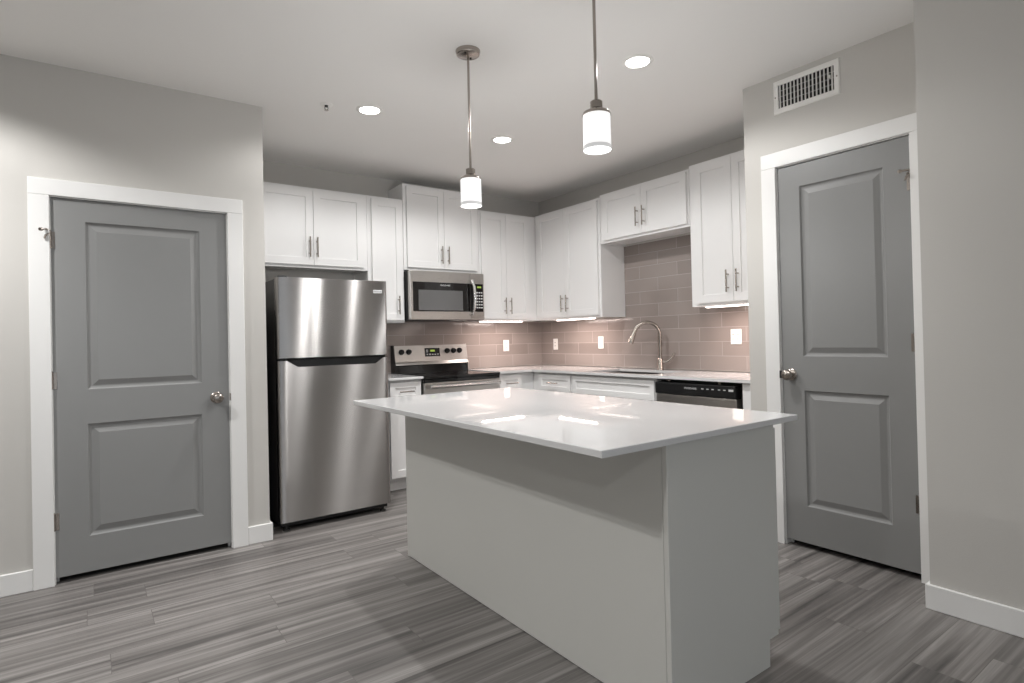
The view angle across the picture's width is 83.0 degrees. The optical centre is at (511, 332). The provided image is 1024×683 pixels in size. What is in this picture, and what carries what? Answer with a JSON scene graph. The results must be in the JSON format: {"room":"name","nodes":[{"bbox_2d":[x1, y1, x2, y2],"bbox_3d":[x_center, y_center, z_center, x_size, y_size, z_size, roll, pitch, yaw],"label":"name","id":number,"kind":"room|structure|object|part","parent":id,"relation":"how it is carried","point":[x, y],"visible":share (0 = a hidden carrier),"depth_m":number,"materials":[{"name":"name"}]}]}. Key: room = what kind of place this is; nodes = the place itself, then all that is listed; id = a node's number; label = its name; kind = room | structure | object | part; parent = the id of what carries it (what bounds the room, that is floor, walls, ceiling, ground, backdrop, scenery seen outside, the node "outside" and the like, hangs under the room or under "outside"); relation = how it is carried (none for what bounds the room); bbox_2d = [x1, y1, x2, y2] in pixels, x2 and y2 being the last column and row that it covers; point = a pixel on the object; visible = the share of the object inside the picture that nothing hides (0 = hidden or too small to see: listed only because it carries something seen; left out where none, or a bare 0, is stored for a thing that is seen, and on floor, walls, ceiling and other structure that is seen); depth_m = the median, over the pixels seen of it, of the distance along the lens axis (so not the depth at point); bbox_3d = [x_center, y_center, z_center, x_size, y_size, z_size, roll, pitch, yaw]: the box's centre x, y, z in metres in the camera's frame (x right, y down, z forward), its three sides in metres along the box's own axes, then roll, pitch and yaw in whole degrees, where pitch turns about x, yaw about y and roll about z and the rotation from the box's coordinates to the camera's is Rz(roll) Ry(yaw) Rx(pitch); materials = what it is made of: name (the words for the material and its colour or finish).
{"room":"kitchen","nodes":[
{"label":"kitchen","id":0,"kind":"room"},
{"bbox_2d":[0,54,269,574],"bbox_3d":[-3.611,-0.023,2.830,4.293,2.720,1.124,-1,-1,-36],"label":"wall","id":1,"kind":"structure","parent":0,"point":[57,122],"depth_m":3.15,"materials":[{"name":"paint"}]},
{"bbox_2d":[38,198,231,577],"bbox_3d":[-2.061,0.279,3.240,0.890,1.984,0.105,-1,-1,-36],"label":"door","id":2,"kind":"structure","parent":1,"relation":"in","point":[140,373],"depth_m":3.24,"materials":[{"name":"paint"}]},
{"bbox_3d":[-1.750,0.387,3.442,0.068,0.068,0.069,-1,-1,-36],"label":"knob","id":3,"kind":"part","parent":2,"relation":"part of","materials":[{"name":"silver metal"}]},
{"bbox_2d":[0,521,272,597],"bbox_3d":[-3.354,1.274,2.518,4.308,0.108,0.399,-1,-1,-36],"label":"baseboard","id":4,"kind":"structure","parent":1,"relation":"attached to","point":[15,583],"depth_m":2.93,"materials":[{"name":"paint"}]},
{"bbox_2d":[27,176,248,590],"bbox_3d":[-2.083,0.250,3.303,1.016,2.112,0.138,-1,-1,-36],"label":"trim","id":5,"kind":"structure","parent":1,"relation":"attached to","point":[40,191],"depth_m":3.01,"materials":[{"name":"paint"}]},
{"bbox_2d":[263,160,541,388],"bbox_3d":[-2.650,-0.032,4.299,7.576,2.720,0.120,-1,-1,-36],"label":"wall","id":6,"kind":"structure","parent":0,"point":[273,172],"depth_m":5.08,"materials":[{"name":"paint"}]},
{"bbox_2d":[263,182,367,274],"bbox_3d":[-1.671,-0.835,4.729,0.915,0.642,0.368,-1,-1,-36],"label":"upper cabinet","id":7,"kind":"object","parent":6,"relation":"attached to","point":[306,228],"visible":0.89,"depth_m":4.62,"materials":[{"name":"paint"}]},
{"bbox_3d":[-1.755,-0.835,4.499,0.414,0.598,0.020,-1,-1,-36],"label":"door","id":8,"kind":"part","parent":7,"relation":"part of","materials":[{"name":"paint"}]},
{"bbox_3d":[-1.548,-0.680,4.610,0.012,0.160,0.038,-1,-1,-36],"label":"handle","id":9,"kind":"part","parent":7,"relation":"part of","materials":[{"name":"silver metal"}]},
{"bbox_3d":[-1.417,-0.841,4.745,0.416,0.598,0.020,-1,-1,-36],"label":"door","id":10,"kind":"part","parent":7,"relation":"part of","materials":[{"name":"paint"}]},
{"bbox_2d":[354,195,404,323],"bbox_3d":[-1.161,-0.624,5.094,0.330,1.080,0.368,-1,-1,-36],"label":"upper cabinet","id":11,"kind":"object","parent":6,"relation":"attached to","point":[384,217],"visible":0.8,"depth_m":4.99,"materials":[{"name":"paint"}]},
{"bbox_3d":[-1.073,-0.627,4.990,0.278,1.036,0.020,-1,-1,-36],"label":"door","id":12,"kind":"part","parent":11,"relation":"part of","materials":[{"name":"paint"}]},
{"bbox_3d":[-0.976,-0.239,5.015,0.012,0.160,0.038,-1,-1,-36],"label":"handle","id":13,"kind":"part","parent":11,"relation":"part of","materials":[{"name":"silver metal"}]},
{"bbox_2d":[388,183,478,273],"bbox_3d":[-0.716,-0.939,5.426,0.782,0.760,0.368,-1,-1,-36],"label":"upper cabinet","id":14,"kind":"object","parent":6,"relation":"attached to","point":[440,235],"visible":0.9,"depth_m":5.28,"materials":[{"name":"paint"}]},
{"bbox_3d":[-0.779,-0.939,5.212,0.369,0.716,0.020,-1,-1,-36],"label":"door","id":15,"kind":"part","parent":14,"relation":"part of","materials":[{"name":"paint"}]},
{"bbox_3d":[-0.635,-0.708,5.275,0.012,0.160,0.038,-1,-1,-36],"label":"handle","id":16,"kind":"part","parent":14,"relation":"part of","materials":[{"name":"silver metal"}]},
{"bbox_2d":[404,270,483,321],"bbox_3d":[-0.668,-0.328,5.365,0.764,0.437,0.472,-1,-1,-36],"label":"microwave","id":17,"kind":"object","parent":14,"relation":"attached to","point":[429,296],"visible":1,"depth_m":5.20,"materials":[{"name":"silver metal"}]},
{"bbox_3d":[-0.685,-0.115,5.394,0.756,0.008,0.378,-1,-1,-36],"label":"panel","id":18,"kind":"part","parent":17,"relation":"part of","materials":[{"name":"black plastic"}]},
{"bbox_3d":[-0.622,-0.321,5.196,0.586,0.260,0.006,-1,-1,-36],"label":"door glass","id":19,"kind":"part","parent":17,"relation":"part of","materials":[{"name":"black glass"}]},
{"bbox_3d":[-0.362,-0.329,5.343,0.081,0.344,0.030,-2,-1,33],"label":"handle","id":20,"kind":"part","parent":17,"relation":"part of","materials":[{"name":"silver metal"}]},
{"bbox_3d":[-0.336,-0.338,5.432,0.149,0.430,0.044,-1,-1,-36],"label":"control panel","id":21,"kind":"part","parent":17,"relation":"part of","materials":[{"name":"silver metal"}]},
{"bbox_3d":[-0.485,-0.944,5.426,0.353,0.716,0.020,-1,-1,-36],"label":"door","id":22,"kind":"part","parent":14,"relation":"part of","materials":[{"name":"paint"}]},
{"bbox_2d":[385,321,541,372],"bbox_3d":[-0.533,-0.098,5.759,2.109,0.920,0.011,-1,-1,-36],"label":"tile backsplash","id":23,"kind":"structure","parent":6,"relation":"attached to","point":[483,341],"depth_m":5.91,"materials":[{"name":"tile"}]},
{"bbox_2d":[503,340,508,350],"bbox_3d":[-0.060,0.135,6.085,0.072,0.117,0.008,-1,-1,-36],"label":"wall outlet","id":24,"kind":"object","parent":23,"relation":"attached to","point":[505,342],"visible":1,"depth_m":6.08,"materials":[{"name":"white plastic"}]},
{"bbox_2d":[464,210,536,321],"bbox_3d":[-0.110,-0.649,5.860,0.692,1.065,0.368,-1,-1,-36],"label":"upper cabinet","id":25,"kind":"object","parent":6,"relation":"attached to","point":[506,242],"visible":0.89,"depth_m":5.73,"materials":[{"name":"paint"}]},
{"bbox_3d":[-0.179,-0.649,5.641,0.288,1.021,0.020,-1,-1,-36],"label":"door","id":26,"kind":"part","parent":25,"relation":"part of","materials":[{"name":"paint"}]},
{"bbox_2d":[480,321,521,321],"bbox_3d":[-0.105,-0.120,5.754,0.515,0.029,0.036,-1,-1,-36],"label":"light","id":27,"kind":"object","parent":25,"relation":"attached to","point":[480,321],"visible":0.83,"depth_m":5.73,"materials":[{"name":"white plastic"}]},
{"bbox_3d":[0.055,-0.653,5.811,0.284,1.021,0.020,-1,-1,-36],"label":"door","id":28,"kind":"part","parent":25,"relation":"part of","materials":[{"name":"paint"}]},
{"bbox_2d":[0,0,913,201],"bbox_3d":[-0.186,-1.530,0.753,7.726,0.100,8.874,-1,-1,-36],"label":"ceiling","id":29,"kind":"structure","parent":0,"point":[532,76],"depth_m":3.12,"materials":[{"name":"paint"}]},
{"bbox_2d":[320,102,332,110],"bbox_3d":[-1.164,-1.413,3.632,0.080,0.038,0.080,-1,-1,-36],"label":"sprinkler","id":30,"kind":"object","parent":29,"relation":"attached to","point":[327,104],"visible":1,"depth_m":3.62,"materials":[{"name":"white plastic"}]},
{"bbox_2d":[356,105,382,114],"bbox_3d":[-0.918,-1.434,3.734,0.172,0.006,0.172,-1,-1,-36],"label":"recessed light","id":31,"kind":"object","parent":29,"relation":"in","point":[363,109],"visible":1,"depth_m":3.73,"materials":[{"name":"white plastic"}]},
{"bbox_2d":[456,45,481,208],"bbox_3d":[-0.219,-1.057,2.997,0.128,0.805,0.128,-1,-1,-36],"label":"pendant light","id":32,"kind":"object","parent":29,"relation":"hanging from","point":[471,198],"visible":1,"depth_m":2.96,"materials":[{"name":"white glass"}]},
{"bbox_3d":[-0.221,-1.136,2.997,0.012,0.603,0.012,-1,-1,-36],"label":"rod","id":33,"kind":"part","parent":32,"relation":"part of","materials":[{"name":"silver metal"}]},
{"bbox_2d":[491,136,513,143],"bbox_3d":[-0.073,-1.448,4.350,0.172,0.006,0.172,-1,-1,-36],"label":"recessed light","id":34,"kind":"object","parent":29,"relation":"in","point":[498,139],"visible":1,"depth_m":4.34,"materials":[{"name":"white plastic"}]},
{"bbox_2d":[582,0,610,154],"bbox_3d":[0.325,-1.095,2.268,0.128,0.765,0.128,-1,-1,-36],"label":"pendant light","id":35,"kind":"object","parent":29,"relation":"hanging from","point":[596,120],"visible":1,"depth_m":2.23,"materials":[{"name":"white glass"}]},
{"bbox_3d":[0.323,-1.174,2.269,0.012,0.563,0.012,-1,-1,-36],"label":"rod","id":36,"kind":"part","parent":35,"relation":"part of","materials":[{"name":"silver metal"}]},
{"bbox_3d":[0.332,-0.786,2.265,0.081,0.114,0.081,-1,-1,-36],"label":"lamp shade","id":37,"kind":"part","parent":35,"relation":"part of","materials":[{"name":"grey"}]},
{"bbox_2d":[622,54,653,68],"bbox_3d":[0.685,-1.475,3.158,0.172,0.006,0.172,-1,-1,-36],"label":"recessed light","id":38,"kind":"object","parent":29,"relation":"in","point":[637,61],"visible":1,"depth_m":3.15,"materials":[{"name":"white plastic"}]},
{"bbox_2d":[0,488,1023,682],"bbox_3d":[-0.122,1.290,0.728,7.726,0.100,8.874,-1,-1,-36],"label":"floor","id":39,"kind":"structure","parent":0,"point":[338,599],"depth_m":2.50,"materials":[{"name":"grey wood"}]},
{"bbox_2d":[265,275,390,531],"bbox_3d":[-1.427,0.464,4.280,0.764,1.672,0.783,-1,-1,-36],"label":"refrigerator","id":40,"kind":"object","parent":39,"relation":"on","point":[326,339],"visible":0.99,"depth_m":3.93,"materials":[{"name":"silver metal"}]},
{"bbox_3d":[-1.228,-0.102,3.995,0.764,0.530,0.060,-1,-1,-36],"label":"freezer door","id":41,"kind":"part","parent":40,"relation":"part of","materials":[{"name":"silver metal"}]},
{"bbox_3d":[-1.210,0.706,3.988,0.764,1.050,0.060,-1,-1,-36],"label":"door","id":42,"kind":"part","parent":40,"relation":"part of","materials":[{"name":"silver metal"}]},
{"bbox_2d":[388,379,420,490],"bbox_3d":[-1.034,0.846,4.968,0.303,0.903,0.663,-1,-1,-36],"label":"base cabinet","id":43,"kind":"object","parent":39,"relation":"on","point":[397,440],"visible":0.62,"depth_m":4.70,"materials":[{"name":"paint"}]},
{"bbox_3d":[-0.866,0.870,4.738,0.273,0.606,0.020,-1,-1,-36],"label":"door","id":44,"kind":"part","parent":43,"relation":"part of","materials":[{"name":"paint"}]},
{"bbox_3d":[-0.875,0.479,4.741,0.273,0.148,0.020,-1,-1,-36],"label":"drawer","id":45,"kind":"part","parent":43,"relation":"part of","materials":[{"name":"paint"}]},
{"bbox_2d":[388,374,423,380],"bbox_3d":[-1.046,0.380,4.970,0.312,0.020,0.639,-1,-1,-36],"label":"countertop","id":46,"kind":"structure","parent":43,"relation":"on","point":[391,377],"depth_m":4.76,"materials":[{"name":"white stone"}]},
{"bbox_2d":[391,344,500,394],"bbox_3d":[-0.580,0.698,5.258,0.780,1.183,0.703,-1,-1,-36],"label":"range","id":47,"kind":"object","parent":39,"relation":"on","point":[418,360],"visible":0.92,"depth_m":5.31,"materials":[{"name":"silver glass"}]},
{"bbox_3d":[-0.756,0.183,5.502,0.160,0.080,0.003,-1,-9,-36],"label":"display panel","id":48,"kind":"part","parent":47,"relation":"part of","materials":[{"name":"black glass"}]},
{"bbox_2d":[401,370,499,379],"bbox_3d":[-0.582,0.378,5.254,0.762,0.022,0.570,-1,-1,-36],"label":"cooktop","id":49,"kind":"object","parent":47,"relation":"in","point":[432,374],"depth_m":5.16,"materials":[{"name":"black glass"}]},
{"bbox_3d":[-0.427,0.705,5.048,0.754,0.578,0.044,-1,-1,-36],"label":"oven door","id":50,"kind":"part","parent":47,"relation":"part of","materials":[{"name":"silver metal"}]},
{"bbox_3d":[-0.400,0.445,5.005,0.700,0.036,0.072,-1,-1,-36],"label":"oven handle","id":51,"kind":"part","parent":47,"relation":"part of","materials":[{"name":"silver metal"}]},
{"bbox_2d":[499,372,532,388],"bbox_3d":[-0.117,0.831,5.635,0.416,0.903,0.663,-1,-1,-36],"label":"base cabinet","id":52,"kind":"object","parent":39,"relation":"on","point":[524,380],"visible":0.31,"depth_m":5.41,"materials":[{"name":"paint"}]},
{"bbox_3d":[-0.018,0.465,5.365,0.250,0.148,0.020,-1,-1,-36],"label":"drawer","id":53,"kind":"part","parent":52,"relation":"part of","materials":[{"name":"paint"}]},
{"bbox_2d":[533,372,572,392],"bbox_3d":[0.598,0.813,5.473,0.663,0.903,0.554,-1,-1,-36],"label":"base cabinet","id":54,"kind":"object","parent":39,"relation":"on","point":[546,381],"visible":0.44,"depth_m":5.27,"materials":[{"name":"paint"}]},
{"bbox_2d":[405,416,779,682],"bbox_3d":[0.216,0.807,2.759,0.675,0.885,1.865,-1,-1,-36],"label":"kitchen island","id":55,"kind":"object","parent":39,"relation":"on","point":[656,565],"visible":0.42,"depth_m":2.08,"materials":[{"name":"paint"}]},
{"bbox_3d":[-0.350,0.826,3.487,0.616,0.885,0.020,-1,-1,-36],"label":"panel","id":56,"kind":"part","parent":55,"relation":"part of","materials":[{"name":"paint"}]},
{"bbox_3d":[-0.049,0.810,2.565,0.018,0.882,1.823,-1,-1,-36],"label":"waist panel","id":57,"kind":"part","parent":55,"relation":"part of","materials":[{"name":"paint"}]},
{"bbox_2d":[353,387,796,458],"bbox_3d":[0.121,0.355,2.705,1.060,0.022,1.903,-1,-1,-36],"label":"island countertop","id":58,"kind":"structure","parent":55,"relation":"on","point":[601,427],"depth_m":2.28,"materials":[{"name":"white stone"}]},
{"bbox_3d":[0.735,0.788,1.995,0.616,0.885,0.020,-1,-1,-36],"label":"panel","id":59,"kind":"part","parent":55,"relation":"part of","materials":[{"name":"paint"}]},
{"bbox_3d":[0.858,0.741,2.367,0.020,0.756,0.461,-1,-1,-36],"label":"door","id":60,"kind":"part","parent":55,"relation":"part of","materials":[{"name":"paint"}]},
{"bbox_2d":[572,371,661,400],"bbox_3d":[1.040,0.798,4.865,0.663,0.903,0.940,-1,-1,-36],"label":"base cabinet","id":61,"kind":"object","parent":39,"relation":"on","point":[639,388],"visible":0.17,"depth_m":4.65,"materials":[{"name":"paint"}]},
{"bbox_2d":[469,365,749,382],"bbox_3d":[0.791,0.338,4.879,1.013,0.020,2.950,-1,-1,-36],"label":"countertop","id":62,"kind":"structure","parent":61,"relation":"on","point":[716,376],"depth_m":4.80,"materials":[{"name":"white stone"}]},
{"bbox_2d":[610,371,661,373],"bbox_3d":[1.020,0.445,4.835,0.448,0.204,0.745,-1,-1,-36],"label":"sink","id":63,"kind":"object","parent":62,"relation":"in","point":[614,371],"visible":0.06,"depth_m":5.12,"materials":[{"name":"silver metal"}]},
{"bbox_2d":[628,321,674,369],"bbox_3d":[1.190,0.107,4.951,0.391,0.424,0.082,-1,-1,8],"label":"faucet","id":64,"kind":"object","parent":62,"relation":"on","point":[660,361],"visible":0.98,"depth_m":4.94,"materials":[{"name":"silver metal"}]},
{"bbox_3d":[1.157,0.058,4.955,0.245,0.324,0.031,-1,-1,1],"label":"spout","id":65,"kind":"part","parent":64,"relation":"part of","materials":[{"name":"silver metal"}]},
{"bbox_3d":[1.332,0.214,4.916,0.112,0.089,0.028,-2,-1,29],"label":"lever","id":66,"kind":"part","parent":64,"relation":"part of","materials":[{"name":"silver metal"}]},
{"bbox_2d":[655,379,742,408],"bbox_3d":[1.521,0.780,4.197,0.614,0.904,0.692,-1,-1,-36],"label":"dishwasher","id":67,"kind":"object","parent":39,"relation":"on","point":[704,393],"visible":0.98,"depth_m":3.99,"materials":[{"name":"black plastic"}]},
{"bbox_3d":[1.284,0.396,4.053,0.068,0.084,0.662,-1,-1,-36],"label":"control panel","id":68,"kind":"part","parent":67,"relation":"part of","materials":[{"name":"black plastic"}]},
{"bbox_3d":[1.298,0.783,4.051,0.058,0.683,0.660,-1,-1,-36],"label":"door","id":69,"kind":"part","parent":67,"relation":"part of","materials":[{"name":"silver metal"}]},
{"bbox_2d":[742,383,750,409],"bbox_3d":[1.790,0.772,3.861,0.614,0.903,0.146,-1,-1,-36],"label":"filler panel","id":70,"kind":"object","parent":39,"relation":"on","point":[746,386],"visible":0.08,"depth_m":3.72,"materials":[{"name":"paint"}]},
{"bbox_2d":[539,136,749,372],"bbox_3d":[1.247,-0.113,5.228,0.120,2.720,2.966,-1,-1,-36],"label":"wall","id":71,"kind":"structure","parent":0,"point":[682,163],"depth_m":5.19,"materials":[{"name":"paint"}]},
{"bbox_2d":[535,198,625,320],"bbox_3d":[0.623,-0.671,5.655,0.368,1.072,0.940,-1,-1,-36],"label":"upper cabinet","id":72,"kind":"object","parent":71,"relation":"attached to","point":[578,276],"visible":0.98,"depth_m":5.44,"materials":[{"name":"paint"}]},
{"bbox_3d":[0.392,-0.665,5.742,0.020,1.028,0.414,-1,-1,-36],"label":"door","id":73,"kind":"part","parent":72,"relation":"part of","materials":[{"name":"paint"}]},
{"bbox_2d":[557,317,595,320],"bbox_3d":[0.608,-0.138,5.557,0.036,0.029,0.535,-1,-1,-36],"label":"light","id":74,"kind":"object","parent":72,"relation":"attached to","point":[593,317],"visible":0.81,"depth_m":5.51,"materials":[{"name":"white plastic"}]},
{"bbox_3d":[0.645,-0.674,5.394,0.020,1.028,0.440,-1,-1,-36],"label":"door","id":75,"kind":"part","parent":72,"relation":"part of","materials":[{"name":"paint"}]},
{"bbox_2d":[541,234,749,371],"bbox_3d":[1.190,-0.242,5.191,0.011,1.120,2.965,-1,-1,-36],"label":"tile backsplash","id":76,"kind":"structure","parent":71,"relation":"attached to","point":[658,274],"depth_m":5.06,"materials":[{"name":"tile"}]},
{"bbox_2d":[553,339,557,349],"bbox_3d":[0.464,0.121,6.179,0.008,0.117,0.072,-1,-1,-36],"label":"wall outlet","id":77,"kind":"object","parent":76,"relation":"attached to","point":[555,341],"visible":1,"depth_m":6.17,"materials":[{"name":"white plastic"}]},
{"bbox_2d":[598,336,603,348],"bbox_3d":[0.864,0.095,5.629,0.009,0.117,0.072,-1,-1,-36],"label":"light switch","id":78,"kind":"object","parent":76,"relation":"attached to","point":[600,339],"visible":1,"depth_m":5.62,"materials":[{"name":"white plastic"}]},
{"bbox_2d":[731,329,741,343],"bbox_3d":[1.721,0.030,4.450,0.008,0.117,0.092,-1,-1,-36],"label":"wall outlet","id":79,"kind":"object","parent":76,"relation":"attached to","point":[736,334],"visible":1,"depth_m":4.44,"materials":[{"name":"white plastic"}]},
{"bbox_2d":[736,332,739,340],"bbox_3d":[1.732,0.029,4.432,0.003,0.066,0.031,-1,-1,-36],"label":"receptacle","id":80,"kind":"object","parent":79,"relation":"attached to","point":[737,333],"depth_m":4.43,"materials":[{"name":"white plastic"}]},
{"bbox_2d":[600,169,690,246],"bbox_3d":[1.176,-1.025,4.889,0.368,0.438,0.956,-1,-1,-36],"label":"upper cabinet","id":81,"kind":"object","parent":71,"relation":"attached to","point":[657,208],"visible":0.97,"depth_m":4.76,"materials":[{"name":"paint"}]},
{"bbox_3d":[0.942,-1.019,4.979,0.020,0.394,0.443,-1,-1,-36],"label":"door","id":82,"kind":"part","parent":81,"relation":"part of","materials":[{"name":"paint"}]},
{"bbox_3d":[1.030,-0.966,4.809,0.038,0.160,0.012,-1,-1,-36],"label":"handle","id":83,"kind":"part","parent":81,"relation":"part of","materials":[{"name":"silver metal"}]},
{"bbox_3d":[1.205,-1.028,4.617,0.020,0.394,0.446,-1,-1,-36],"label":"door","id":84,"kind":"part","parent":81,"relation":"part of","materials":[{"name":"paint"}]},
{"bbox_2d":[689,150,747,307],"bbox_3d":[1.685,-0.744,4.195,0.368,1.076,0.746,-1,-1,-36],"label":"upper cabinet","id":85,"kind":"object","parent":71,"relation":"attached to","point":[717,185],"visible":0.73,"depth_m":4.21,"materials":[{"name":"paint"}]},
{"bbox_3d":[1.478,-0.739,4.247,0.020,1.032,0.314,-1,-1,-36],"label":"door","id":86,"kind":"part","parent":85,"relation":"part of","materials":[{"name":"paint"}]},
{"bbox_2d":[705,303,747,307],"bbox_3d":[1.649,-0.208,4.124,0.036,0.029,0.620,-1,-1,-36],"label":"light","id":87,"kind":"object","parent":85,"relation":"attached to","point":[747,303],"visible":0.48,"depth_m":4.22,"materials":[{"name":"white plastic"}]},
{"bbox_3d":[1.534,-0.371,4.131,0.038,0.160,0.012,-1,-1,-36],"label":"handle","id":88,"kind":"part","parent":85,"relation":"part of","materials":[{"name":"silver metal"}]},
{"bbox_3d":[1.580,-0.372,4.068,0.038,0.160,0.012,-1,-1,-36],"label":"handle","id":89,"kind":"part","parent":85,"relation":"part of","materials":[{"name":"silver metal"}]},
{"bbox_3d":[1.665,-0.745,3.991,0.020,1.032,0.314,-1,-1,-36],"label":"door","id":90,"kind":"part","parent":85,"relation":"part of","materials":[{"name":"paint"}]},
{"bbox_2d":[743,22,915,520],"bbox_3d":[2.103,-0.148,3.394,0.894,2.720,1.008,-1,-1,-36],"label":"wall","id":91,"kind":"structure","parent":0,"point":[878,80],"depth_m":3.22,"materials":[{"name":"paint"}]},
{"bbox_2d":[773,57,840,115],"bbox_3d":[1.635,-1.370,3.235,0.016,0.193,0.371,-1,-1,-36],"label":"air vent","id":92,"kind":"object","parent":91,"relation":"in","point":[820,82],"visible":1,"depth_m":3.23,"materials":[{"name":"white plastic"}]},
{"bbox_2d":[761,113,929,583],"bbox_3d":[1.820,0.079,3.115,0.138,2.274,0.890,-1,-1,-36],"label":"trim","id":93,"kind":"structure","parent":91,"relation":"attached to","point":[895,128],"depth_m":3.22,"materials":[{"name":"paint"}]},
{"bbox_2d":[777,135,920,573],"bbox_3d":[1.761,0.111,3.089,0.105,2.145,0.696,-1,-1,-36],"label":"door","id":94,"kind":"structure","parent":91,"relation":"in","point":[848,374],"depth_m":3.07,"materials":[{"name":"paint"}]},
{"bbox_3d":[1.579,0.240,3.311,0.069,0.068,0.068,-1,-1,-36],"label":"knob","id":95,"kind":"part","parent":94,"relation":"part of","materials":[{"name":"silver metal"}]},
{"bbox_2d":[913,0,1023,609],"bbox_3d":[3.325,-0.198,0.816,0.402,2.720,4.600,-1,-1,-36],"label":"wall","id":96,"kind":"structure","parent":0,"point":[969,54],"depth_m":2.41,"materials":[{"name":"paint"}]},
{"bbox_2d":[925,581,1023,637],"bbox_3d":[3.291,1.108,0.777,0.296,0.108,4.600,-1,-1,-36],"label":"baseboard","id":97,"kind":"structure","parent":96,"relation":"attached to","point":[997,616],"depth_m":2.40,"materials":[{"name":"paint"}]}
]}

